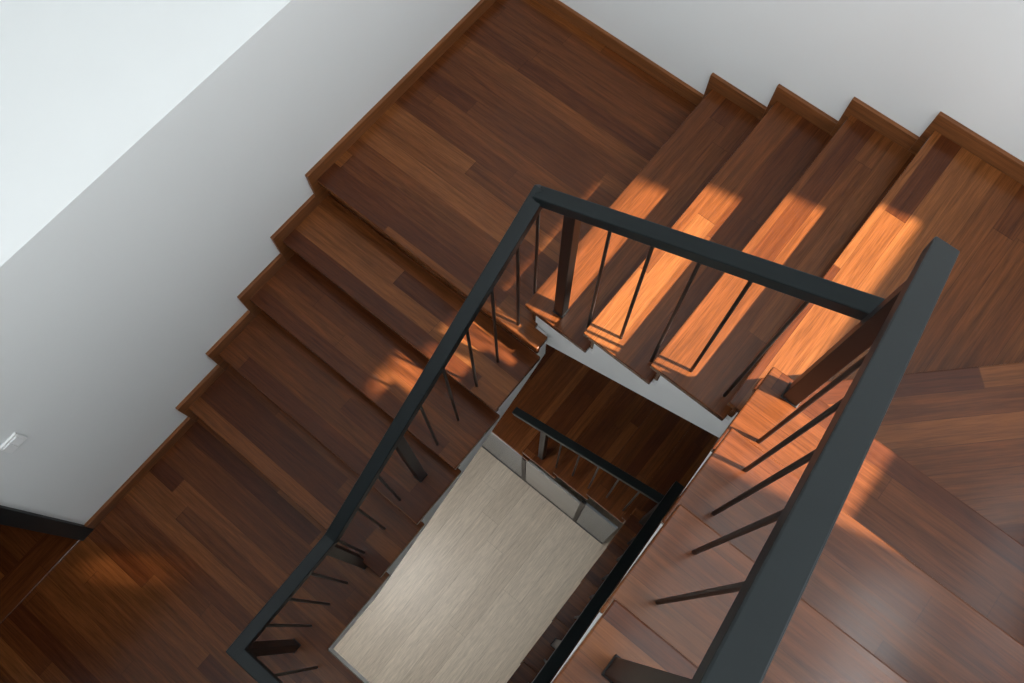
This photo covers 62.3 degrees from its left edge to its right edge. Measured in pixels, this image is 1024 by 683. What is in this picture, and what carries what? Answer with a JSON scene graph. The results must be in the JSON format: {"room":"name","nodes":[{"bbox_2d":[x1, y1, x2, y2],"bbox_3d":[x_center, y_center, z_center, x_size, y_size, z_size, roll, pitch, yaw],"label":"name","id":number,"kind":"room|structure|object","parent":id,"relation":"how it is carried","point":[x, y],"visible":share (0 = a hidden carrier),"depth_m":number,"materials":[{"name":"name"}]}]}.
{"room":"stairwell","nodes":[
{"label":"stairwell","id":0,"kind":"room"},
{"bbox_2d":[0,524,45,579],"bbox_3d":[-3.016,0.797,4.471,1.600,0.200,1.800,38,76,12],"label":"floor","id":1,"kind":"structure","parent":0,"point":[15,542],"depth_m":4.28,"materials":[{"name":"brown wood"}]},
{"bbox_2d":[0,0,479,524],"bbox_3d":[-2.166,-0.783,3.441,1.740,9.400,4.980,38,76,12],"label":"wall","id":2,"kind":"structure","parent":0,"point":[153,153],"depth_m":3.23,"materials":[{"name":"white paint"}]},
{"bbox_2d":[0,432,26,453],"bbox_3d":[-1.972,0.404,3.352,0.015,0.085,0.085,38,76,12],"label":"light switch","id":3,"kind":"object","parent":2,"relation":"attached to","point":[15,440],"visible":1,"depth_m":3.34,"materials":[{"name":"plastic"}]},
{"bbox_2d":[0,505,93,623],"bbox_3d":[-2.508,0.977,3.342,0.172,1.815,0.990,38,76,12],"label":"door frame","id":4,"kind":"structure","parent":2,"relation":"attached to","point":[61,536],"depth_m":4.21,"materials":[{"name":"paint"}]},
{"bbox_2d":[84,0,495,528],"bbox_3d":[-1.078,-0.435,4.261,0.018,0.955,3.402,38,76,12],"label":"baseboard","id":5,"kind":"structure","parent":2,"relation":"attached to","point":[320,193],"depth_m":4.13,"materials":[{"name":"brown wood"}]},
{"bbox_2d":[0,0,1023,682],"bbox_3d":[-0.117,0.776,2.832,3.550,3.430,4.700,38,76,12],"label":"staircase","id":6,"kind":"structure","parent":2,"relation":"attached to","point":[918,576],"depth_m":3.79,"materials":[{"name":"brown wood"}]},
{"bbox_2d":[226,185,959,682],"bbox_3d":[-0.108,0.499,2.362,1.091,3.938,2.065,38,76,12],"label":"stair railing","id":7,"kind":"object","parent":6,"relation":"on","point":[745,644],"visible":0.94,"depth_m":1.98,"materials":[{"name":"metal"}]},
{"bbox_2d":[334,447,624,682],"bbox_3d":[-0.697,1.839,7.555,5.430,0.100,4.980,38,76,12],"label":"floor","id":8,"kind":"structure","parent":0,"point":[492,568],"depth_m":7.40,"materials":[{"name":"beige wood"}]},
{"bbox_2d":[481,433,617,543],"bbox_3d":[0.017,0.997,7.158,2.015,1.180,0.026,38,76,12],"label":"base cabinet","id":9,"kind":"object","parent":8,"relation":"on","point":[582,513],"visible":0.65,"depth_m":7.06,"materials":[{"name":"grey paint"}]},
{"bbox_2d":[559,0,1023,161],"bbox_3d":[0.794,-1.462,3.644,5.430,9.400,0.140,38,76,12],"label":"wall","id":10,"kind":"structure","parent":0,"point":[910,61],"depth_m":3.21,"materials":[{"name":"white paint"}]},
{"bbox_2d":[491,344,718,682],"bbox_3d":[0.302,1.169,5.514,3.550,2.150,3.443,38,76,12],"label":"staircase","id":11,"kind":"structure","parent":10,"relation":"attached to","point":[656,446],"depth_m":6.30,"materials":[{"name":"brown wood"}]},
{"bbox_2d":[512,407,683,682],"bbox_3d":[-0.134,1.303,4.861,1.174,2.888,2.065,38,76,12],"label":"stair railing","id":12,"kind":"object","parent":11,"relation":"on","point":[651,520],"visible":0.99,"depth_m":4.58,"materials":[{"name":"metal"}]},
{"bbox_2d":[537,0,1023,184],"bbox_3d":[1.326,-0.921,3.572,3.450,0.780,0.018,38,76,12],"label":"baseboard","id":13,"kind":"structure","parent":10,"relation":"attached to","point":[942,123],"depth_m":3.57,"materials":[{"name":"brown wood"}]}
]}

